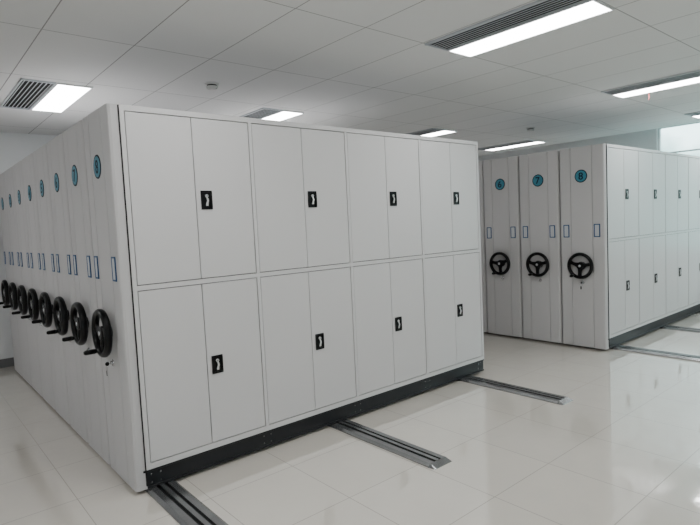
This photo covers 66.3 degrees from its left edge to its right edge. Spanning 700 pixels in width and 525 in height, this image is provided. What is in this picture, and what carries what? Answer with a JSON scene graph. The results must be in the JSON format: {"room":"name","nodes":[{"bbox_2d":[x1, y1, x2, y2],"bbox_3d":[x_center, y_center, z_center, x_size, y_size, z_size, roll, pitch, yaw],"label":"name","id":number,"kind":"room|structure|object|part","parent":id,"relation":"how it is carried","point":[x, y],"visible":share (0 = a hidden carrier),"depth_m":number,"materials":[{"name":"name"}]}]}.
{"room":"archive storage room","nodes":[
{"label":"archive storage room","id":0,"kind":"room"},
{"bbox_2d":[0,132,55,358],"bbox_3d":[-1.978,-0.580,9.066,13.000,3.300,0.200,-6,5,-40],"label":"wall","id":1,"kind":"structure","parent":0,"point":[14,147],"depth_m":6.89,"materials":[{"name":"paint"}]},
{"bbox_2d":[0,357,13,367],"bbox_3d":[-1.833,1.012,9.097,12.600,0.110,0.014,-6,5,-40],"label":"baseboard","id":2,"kind":"structure","parent":1,"relation":"attached to","point":[7,362],"depth_m":6.90,"materials":[{"name":"grey"}]},
{"bbox_2d":[0,313,699,524],"bbox_3d":[1.716,1.243,4.943,13.000,0.100,11.350,-6,5,-40],"label":"floor","id":3,"kind":"structure","parent":0,"point":[625,450],"depth_m":3.65,"materials":[{"name":"tile"}]},
{"bbox_2d":[145,480,227,524],"bbox_3d":[-2.280,1.389,4.693,0.190,0.024,5.503,-6,5,-40],"label":"rail","id":4,"kind":"object","parent":3,"relation":"on","point":[184,507],"visible":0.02,"depth_m":3.15,"materials":[{"name":"metal"}]},
{"bbox_2d":[328,419,451,469],"bbox_3d":[-1.163,1.268,5.641,0.190,0.024,5.503,-6,5,-40],"label":"rail","id":5,"kind":"object","parent":3,"relation":"on","point":[417,454],"visible":0.5,"depth_m":3.87,"materials":[{"name":"metal"}]},
{"bbox_2d":[458,375,572,404],"bbox_3d":[0.099,1.133,6.711,0.190,0.024,5.503,-6,5,-40],"label":"rail","id":6,"kind":"object","parent":3,"relation":"on","point":[527,392],"visible":0.5,"depth_m":4.95,"materials":[{"name":"metal"}]},
{"bbox_2d":[0,172,22,376],"bbox_3d":[-2.755,0.008,7.498,3.752,2.376,0.549,-6,5,-40],"label":"shelving unit","id":7,"kind":"object","parent":6,"relation":"on","point":[3,201],"visible":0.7,"depth_m":6.34,"materials":[{"name":"grey paint"}]},
{"bbox_2d":[3,167,31,385],"bbox_3d":[-2.396,0.021,7.078,3.752,2.376,0.549,-6,5,-40],"label":"shelving unit","id":8,"kind":"object","parent":6,"relation":"on","point":[8,174],"visible":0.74,"depth_m":5.92,"materials":[{"name":"grey paint"}]},
{"bbox_2d":[11,160,42,396],"bbox_3d":[-2.038,0.034,6.657,3.752,2.376,0.549,-6,5,-40],"label":"shelving unit","id":9,"kind":"object","parent":6,"relation":"on","point":[22,290],"visible":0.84,"depth_m":5.51,"materials":[{"name":"grey paint"}]},
{"bbox_2d":[21,153,55,409],"bbox_3d":[-1.680,0.046,6.236,3.752,2.376,0.549,-6,5,-40],"label":"shelving unit","id":10,"kind":"object","parent":6,"relation":"on","point":[33,294],"visible":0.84,"depth_m":5.08,"materials":[{"name":"grey paint"}]},
{"bbox_2d":[31,144,70,424],"bbox_3d":[-1.321,0.059,5.815,3.752,2.376,0.549,-6,5,-40],"label":"shelving unit","id":11,"kind":"object","parent":6,"relation":"on","point":[46,299],"visible":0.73,"depth_m":4.67,"materials":[{"name":"grey paint"}]},
{"bbox_2d":[46,133,88,441],"bbox_3d":[-0.963,0.072,5.394,3.752,2.376,0.549,-6,5,-40],"label":"shelving unit","id":12,"kind":"object","parent":6,"relation":"on","point":[62,304],"visible":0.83,"depth_m":4.24,"materials":[{"name":"grey paint"}]},
{"bbox_2d":[62,120,110,463],"bbox_3d":[-0.605,0.085,4.973,3.752,2.376,0.549,-6,5,-40],"label":"shelving unit","id":13,"kind":"object","parent":6,"relation":"on","point":[86,304],"visible":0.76,"depth_m":3.82,"materials":[{"name":"grey paint"}]},
{"bbox_2d":[83,103,483,491],"bbox_3d":[-0.242,0.098,4.548,3.752,2.376,0.562,-6,5,-40],"label":"shelving unit","id":14,"kind":"object","parent":6,"relation":"on","point":[261,283],"visible":1,"depth_m":3.88,"materials":[{"name":"grey paint"}]},
{"bbox_3d":[-1.526,0.236,3.463,0.070,2.376,0.542,-6,5,-40],"label":"panel","id":15,"kind":"part","parent":14,"relation":"part of","materials":[{"name":"grey paint"}]},
{"bbox_3d":[-1.178,-0.401,3.396,0.414,1.052,0.018,-6,5,-40],"label":"door","id":16,"kind":"part","parent":14,"relation":"part of","materials":[{"name":"grey paint"}]},
{"bbox_3d":[-1.126,0.702,3.474,0.414,1.082,0.018,-6,5,-40],"label":"door","id":17,"kind":"part","parent":14,"relation":"part of","materials":[{"name":"grey paint"}]},
{"bbox_3d":[-0.952,-0.416,3.567,0.080,0.124,0.014,-6,5,-40],"label":"door handle","id":18,"kind":"part","parent":14,"relation":"part of","materials":[{"name":"black plastic"}]},
{"bbox_3d":[-0.899,0.692,3.646,0.080,0.124,0.014,-6,5,-40],"label":"door handle","id":19,"kind":"part","parent":14,"relation":"part of","materials":[{"name":"black plastic"}]},
{"bbox_3d":[-0.859,-0.436,3.667,0.414,1.052,0.018,-6,5,-40],"label":"door","id":20,"kind":"part","parent":14,"relation":"part of","materials":[{"name":"grey paint"}]},
{"bbox_3d":[-0.807,0.667,3.745,0.414,1.082,0.018,-6,5,-40],"label":"door","id":21,"kind":"part","parent":14,"relation":"part of","materials":[{"name":"grey paint"}]},
{"bbox_3d":[-0.516,-0.473,3.958,0.421,1.052,0.018,-6,5,-40],"label":"door","id":22,"kind":"part","parent":14,"relation":"part of","materials":[{"name":"grey paint"}]},
{"bbox_3d":[-0.464,0.630,4.036,0.421,1.082,0.018,-6,5,-40],"label":"door","id":23,"kind":"part","parent":14,"relation":"part of","materials":[{"name":"grey paint"}]},
{"bbox_3d":[-0.287,-0.488,4.131,0.080,0.124,0.014,-6,5,-40],"label":"door handle","id":24,"kind":"part","parent":14,"relation":"part of","materials":[{"name":"black plastic"}]},
{"bbox_3d":[-0.235,0.620,4.210,0.080,0.124,0.014,-6,5,-40],"label":"door handle","id":25,"kind":"part","parent":14,"relation":"part of","materials":[{"name":"black plastic"}]},
{"bbox_3d":[-0.192,-0.507,4.233,0.421,1.052,0.018,-6,5,-40],"label":"door","id":26,"kind":"part","parent":14,"relation":"part of","materials":[{"name":"grey paint"}]},
{"bbox_3d":[-0.140,0.596,4.311,0.421,1.082,0.018,-6,5,-40],"label":"door","id":27,"kind":"part","parent":14,"relation":"part of","materials":[{"name":"grey paint"}]},
{"bbox_3d":[0.154,-0.545,4.527,0.421,1.052,0.018,-6,5,-40],"label":"door","id":28,"kind":"part","parent":14,"relation":"part of","materials":[{"name":"grey paint"}]},
{"bbox_3d":[0.207,0.558,4.605,0.421,1.082,0.018,-6,5,-40],"label":"door","id":29,"kind":"part","parent":14,"relation":"part of","materials":[{"name":"grey paint"}]},
{"bbox_3d":[0.383,-0.560,4.700,0.080,0.124,0.014,-6,5,-40],"label":"door handle","id":30,"kind":"part","parent":14,"relation":"part of","materials":[{"name":"black plastic"}]},
{"bbox_3d":[0.436,0.548,4.778,0.080,0.124,0.014,-6,5,-40],"label":"door handle","id":31,"kind":"part","parent":14,"relation":"part of","materials":[{"name":"black plastic"}]},
{"bbox_3d":[0.478,-0.580,4.801,0.421,1.052,0.018,-6,5,-40],"label":"door","id":32,"kind":"part","parent":14,"relation":"part of","materials":[{"name":"grey paint"}]},
{"bbox_3d":[0.531,0.523,4.880,0.421,1.082,0.018,-6,5,-40],"label":"door","id":33,"kind":"part","parent":14,"relation":"part of","materials":[{"name":"grey paint"}]},
{"bbox_3d":[0.822,-0.617,5.093,0.414,1.052,0.018,-6,5,-40],"label":"door","id":34,"kind":"part","parent":14,"relation":"part of","materials":[{"name":"grey paint"}]},
{"bbox_3d":[0.874,0.486,5.171,0.414,1.082,0.018,-6,5,-40],"label":"door","id":35,"kind":"part","parent":14,"relation":"part of","materials":[{"name":"grey paint"}]},
{"bbox_3d":[1.048,-0.631,5.264,0.080,0.124,0.014,-6,5,-40],"label":"door handle","id":36,"kind":"part","parent":14,"relation":"part of","materials":[{"name":"black plastic"}]},
{"bbox_3d":[1.100,0.476,5.342,0.080,0.124,0.014,-6,5,-40],"label":"door handle","id":37,"kind":"part","parent":14,"relation":"part of","materials":[{"name":"black plastic"}]},
{"bbox_3d":[1.140,-0.651,5.363,0.414,1.052,0.018,-6,5,-40],"label":"door","id":38,"kind":"part","parent":14,"relation":"part of","materials":[{"name":"grey paint"}]},
{"bbox_3d":[1.193,0.452,5.441,0.414,1.082,0.018,-6,5,-40],"label":"door","id":39,"kind":"part","parent":14,"relation":"part of","materials":[{"name":"grey paint"}]},
{"bbox_2d":[610,345,699,361],"bbox_3d":[3.132,1.006,6.469,0.190,0.024,4.249,-6,5,-40],"label":"rail","id":40,"kind":"object","parent":3,"relation":"on","point":[618,347],"visible":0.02,"depth_m":6.03,"materials":[{"name":"metal"}]},
{"bbox_2d":[478,161,487,331],"bbox_3d":[2.989,-0.352,8.734,3.752,2.376,0.549,-6,5,-40],"label":"shelving unit","id":41,"kind":"object","parent":40,"relation":"on","point":[480,163],"visible":0.02,"depth_m":7.44,"materials":[{"name":"grey paint"}]},
{"bbox_2d":[660,325,699,332],"bbox_3d":[4.280,0.882,7.443,0.190,0.024,4.249,-6,5,-40],"label":"rail","id":42,"kind":"object","parent":3,"relation":"on","point":[670,327],"visible":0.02,"depth_m":7.18,"materials":[{"name":"metal"}]},
{"bbox_3d":[5.442,0.757,8.429,0.190,0.024,4.249,-6,5,-40],"label":"rail","id":43,"kind":"object","parent":3,"relation":"on","visible":0},
{"bbox_2d":[483,156,522,336],"bbox_3d":[3.347,-0.340,8.313,3.752,2.376,0.549,-6,5,-40],"label":"shelving unit","id":44,"kind":"object","parent":43,"relation":"on","point":[501,175],"visible":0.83,"depth_m":7.17,"materials":[{"name":"grey paint"}]},
{"bbox_2d":[519,150,562,342],"bbox_3d":[3.705,-0.327,7.892,3.752,2.376,0.549,-6,5,-40],"label":"shelving unit","id":45,"kind":"object","parent":43,"relation":"on","point":[539,173],"visible":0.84,"depth_m":6.75,"materials":[{"name":"grey paint"}]},
{"bbox_2d":[560,143,699,349],"bbox_3d":[4.068,-0.314,7.467,3.752,2.376,0.562,-6,5,-40],"label":"shelving unit","id":46,"kind":"object","parent":43,"relation":"on","point":[630,216],"visible":1,"depth_m":6.56,"materials":[{"name":"grey paint"}]},
{"bbox_3d":[2.784,-0.176,6.382,0.070,2.376,0.542,-6,5,-40],"label":"panel","id":47,"kind":"part","parent":46,"relation":"part of","materials":[{"name":"grey paint"}]},
{"bbox_3d":[3.132,-0.813,6.315,0.414,1.052,0.018,-6,5,-40],"label":"door","id":48,"kind":"part","parent":46,"relation":"part of","materials":[{"name":"grey paint"}]},
{"bbox_3d":[3.184,0.290,6.393,0.414,1.082,0.018,-6,5,-40],"label":"door","id":49,"kind":"part","parent":46,"relation":"part of","materials":[{"name":"grey paint"}]},
{"bbox_3d":[3.358,-0.828,6.486,0.080,0.124,0.014,-6,5,-40],"label":"door handle","id":50,"kind":"part","parent":46,"relation":"part of","materials":[{"name":"black plastic"}]},
{"bbox_3d":[3.411,0.280,6.565,0.080,0.124,0.014,-6,5,-40],"label":"door handle","id":51,"kind":"part","parent":46,"relation":"part of","materials":[{"name":"black plastic"}]},
{"bbox_3d":[3.451,-0.847,6.586,0.414,1.052,0.018,-6,5,-40],"label":"door","id":52,"kind":"part","parent":46,"relation":"part of","materials":[{"name":"grey paint"}]},
{"bbox_3d":[3.503,0.256,6.664,0.414,1.082,0.018,-6,5,-40],"label":"door","id":53,"kind":"part","parent":46,"relation":"part of","materials":[{"name":"grey paint"}]},
{"bbox_3d":[3.794,-0.884,6.877,0.421,1.052,0.018,-6,5,-40],"label":"door","id":54,"kind":"part","parent":46,"relation":"part of","materials":[{"name":"grey paint"}]},
{"bbox_3d":[3.846,0.219,6.955,0.421,1.082,0.018,-6,5,-40],"label":"door","id":55,"kind":"part","parent":46,"relation":"part of","materials":[{"name":"grey paint"}]},
{"bbox_3d":[4.023,-0.899,7.050,0.080,0.124,0.014,-6,5,-40],"label":"door handle","id":56,"kind":"part","parent":46,"relation":"part of","materials":[{"name":"black plastic"}]},
{"bbox_3d":[4.118,-0.919,7.152,0.421,1.052,0.018,-6,5,-40],"label":"door","id":57,"kind":"part","parent":46,"relation":"part of","materials":[{"name":"grey paint"}]},
{"bbox_3d":[4.170,0.184,7.230,0.421,1.082,0.018,-6,5,-40],"label":"door","id":58,"kind":"part","parent":46,"relation":"part of","materials":[{"name":"grey paint"}]},
{"bbox_3d":[4.464,-0.957,7.446,0.421,1.052,0.018,-6,5,-40],"label":"door","id":59,"kind":"part","parent":46,"relation":"part of","materials":[{"name":"grey paint"}]},
{"bbox_3d":[4.517,0.146,7.524,0.421,1.082,0.018,-6,5,-40],"label":"door","id":60,"kind":"part","parent":46,"relation":"part of","materials":[{"name":"grey paint"}]},
{"bbox_3d":[4.788,-0.992,7.720,0.421,1.052,0.018,-6,5,-40],"label":"door","id":61,"kind":"part","parent":46,"relation":"part of","materials":[{"name":"grey paint"}]},
{"bbox_3d":[4.841,0.112,7.799,0.421,1.082,0.018,-6,5,-40],"label":"door","id":62,"kind":"part","parent":46,"relation":"part of","materials":[{"name":"grey paint"}]},
{"bbox_3d":[5.132,-1.028,8.012,0.414,1.052,0.018,-6,5,-40],"label":"door","id":63,"kind":"part","parent":46,"relation":"part of","materials":[{"name":"grey paint"}]},
{"bbox_3d":[5.184,0.075,8.090,0.414,1.082,0.018,-6,5,-40],"label":"door","id":64,"kind":"part","parent":46,"relation":"part of","materials":[{"name":"grey paint"}]},
{"bbox_3d":[5.450,-1.063,8.282,0.414,1.052,0.018,-6,5,-40],"label":"door","id":65,"kind":"part","parent":46,"relation":"part of","materials":[{"name":"grey paint"}]},
{"bbox_3d":[5.503,0.040,8.360,0.414,1.082,0.018,-6,5,-40],"label":"door","id":66,"kind":"part","parent":46,"relation":"part of","materials":[{"name":"grey paint"}]},
{"bbox_2d":[0,0,699,155],"bbox_3d":[1.563,-1.975,4.714,13.000,0.360,11.350,-6,5,-40],"label":"ceiling","id":67,"kind":"structure","parent":0,"point":[354,64],"depth_m":4.61,"materials":[{"name":"tile"}]},
{"bbox_2d":[0,78,55,109],"bbox_3d":[-3.098,-1.594,5.125,0.270,0.014,1.200,-6,5,-40],"label":"ceiling vent","id":68,"kind":"object","parent":67,"relation":"in","point":[26,93],"visible":1,"depth_m":5.07,"materials":[{"name":"grey metal"}]},
{"bbox_2d":[31,83,92,112],"bbox_3d":[-2.879,-1.618,5.311,0.300,0.014,1.200,-6,5,-40],"label":"recessed light","id":69,"kind":"object","parent":67,"relation":"in","point":[61,96],"visible":0.92,"depth_m":5.24,"materials":[{"name":"white plastic"}]},
{"bbox_2d":[205,82,218,90],"bbox_3d":[-1.298,-1.651,5.041,0.132,0.060,0.132,-6,5,-40],"label":"smoke detector","id":70,"kind":"object","parent":67,"relation":"attached to","point":[212,86],"visible":1,"depth_m":5.00,"materials":[{"name":"white plastic"}]},
{"bbox_2d":[239,107,282,118],"bbox_3d":[-1.278,-1.790,6.669,0.270,0.014,1.200,-6,5,-40],"label":"ceiling vent","id":71,"kind":"object","parent":67,"relation":"in","point":[263,112],"visible":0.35,"depth_m":6.41,"materials":[{"name":"grey metal"}]},
{"bbox_2d":[262,110,303,120],"bbox_3d":[-1.058,-1.814,6.856,0.300,0.014,1.200,-6,5,-40],"label":"recessed light","id":72,"kind":"object","parent":67,"relation":"in","point":[285,114],"visible":0.43,"depth_m":6.58,"materials":[{"name":"white plastic"}]},
{"bbox_2d":[408,128,444,135],"bbox_3d":[0.956,-2.031,8.565,0.270,0.014,1.200,-6,5,-40],"label":"ceiling vent","id":73,"kind":"object","parent":67,"relation":"in","point":[432,130],"visible":0.37,"depth_m":8.29,"materials":[{"name":"grey metal"}]},
{"bbox_2d":[420,130,456,136],"bbox_3d":[1.176,-2.054,8.751,0.300,0.014,1.200,-6,5,-40],"label":"recessed light","id":74,"kind":"object","parent":67,"relation":"in","point":[444,131],"visible":0.43,"depth_m":8.49,"materials":[{"name":"white plastic"}]},
{"bbox_2d":[425,0,590,50],"bbox_3d":[1.075,-1.700,3.814,0.270,0.014,1.200,-6,5,-40],"label":"ceiling vent","id":75,"kind":"object","parent":67,"relation":"in","point":[538,9],"visible":1,"depth_m":3.80,"materials":[{"name":"grey metal"}]},
{"bbox_2d":[478,140,537,149],"bbox_3d":[2.982,-2.249,10.283,0.270,0.014,1.200,-6,5,-40],"label":"ceiling vent","id":76,"kind":"object","parent":67,"relation":"in","point":[525,141],"visible":0.88,"depth_m":10.22,"materials":[{"name":"grey metal"}]},
{"bbox_2d":[485,141,545,150],"bbox_3d":[3.201,-2.273,10.469,0.300,0.014,1.200,-6,5,-40],"label":"recessed light","id":77,"kind":"object","parent":67,"relation":"in","point":[538,142],"visible":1,"depth_m":10.43,"materials":[{"name":"white plastic"}]},
{"bbox_2d":[526,127,534,131],"bbox_3d":[2.842,-2.088,8.435,0.132,0.060,0.132,-6,5,-40],"label":"smoke detector","id":78,"kind":"object","parent":67,"relation":"attached to","point":[530,129],"visible":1,"depth_m":8.39,"materials":[{"name":"white plastic"}]},
{"bbox_2d":[448,0,613,56],"bbox_3d":[1.294,-1.723,4.001,0.300,0.014,1.200,-6,5,-40],"label":"recessed light","id":79,"kind":"object","parent":67,"relation":"in","point":[592,8],"visible":1,"depth_m":3.93,"materials":[{"name":"white plastic"}]},
{"bbox_2d":[601,70,699,94],"bbox_3d":[3.355,-1.945,5.748,0.270,0.014,1.200,-6,5,-40],"label":"ceiling vent","id":80,"kind":"object","parent":67,"relation":"in","point":[693,74],"visible":1,"depth_m":5.81,"materials":[{"name":"grey metal"}]},
{"bbox_2d":[612,77,699,99],"bbox_3d":[3.576,-1.929,5.938,0.300,0.094,1.200,-6,5,-40],"label":"ceiling light","id":81,"kind":"object","parent":67,"relation":"attached to","point":[697,79],"visible":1,"depth_m":6.06,"materials":[{"name":"white plastic"}]},
{"bbox_2d":[684,111,699,116],"bbox_3d":[5.380,-2.163,7.467,0.270,0.014,1.200,-6,5,-40],"label":"ceiling vent","id":82,"kind":"object","parent":67,"relation":"in","point":[693,113],"visible":1,"depth_m":7.85,"materials":[{"name":"grey metal"}]},
{"bbox_2d":[478,128,657,160],"bbox_3d":[6.499,-0.974,8.949,0.200,3.300,10.950,-6,5,-40],"label":"wall","id":83,"kind":"structure","parent":0,"point":[646,139],"depth_m":10.42,"materials":[{"name":"paint"}]},
{"bbox_2d":[658,122,699,152],"bbox_3d":[6.613,-1.326,8.739,0.060,2.220,2.900,-6,5,-40],"label":"window","id":84,"kind":"structure","parent":83,"relation":"in","point":[659,129],"depth_m":9.62,"materials":[{"name":"white metal"}]}
]}

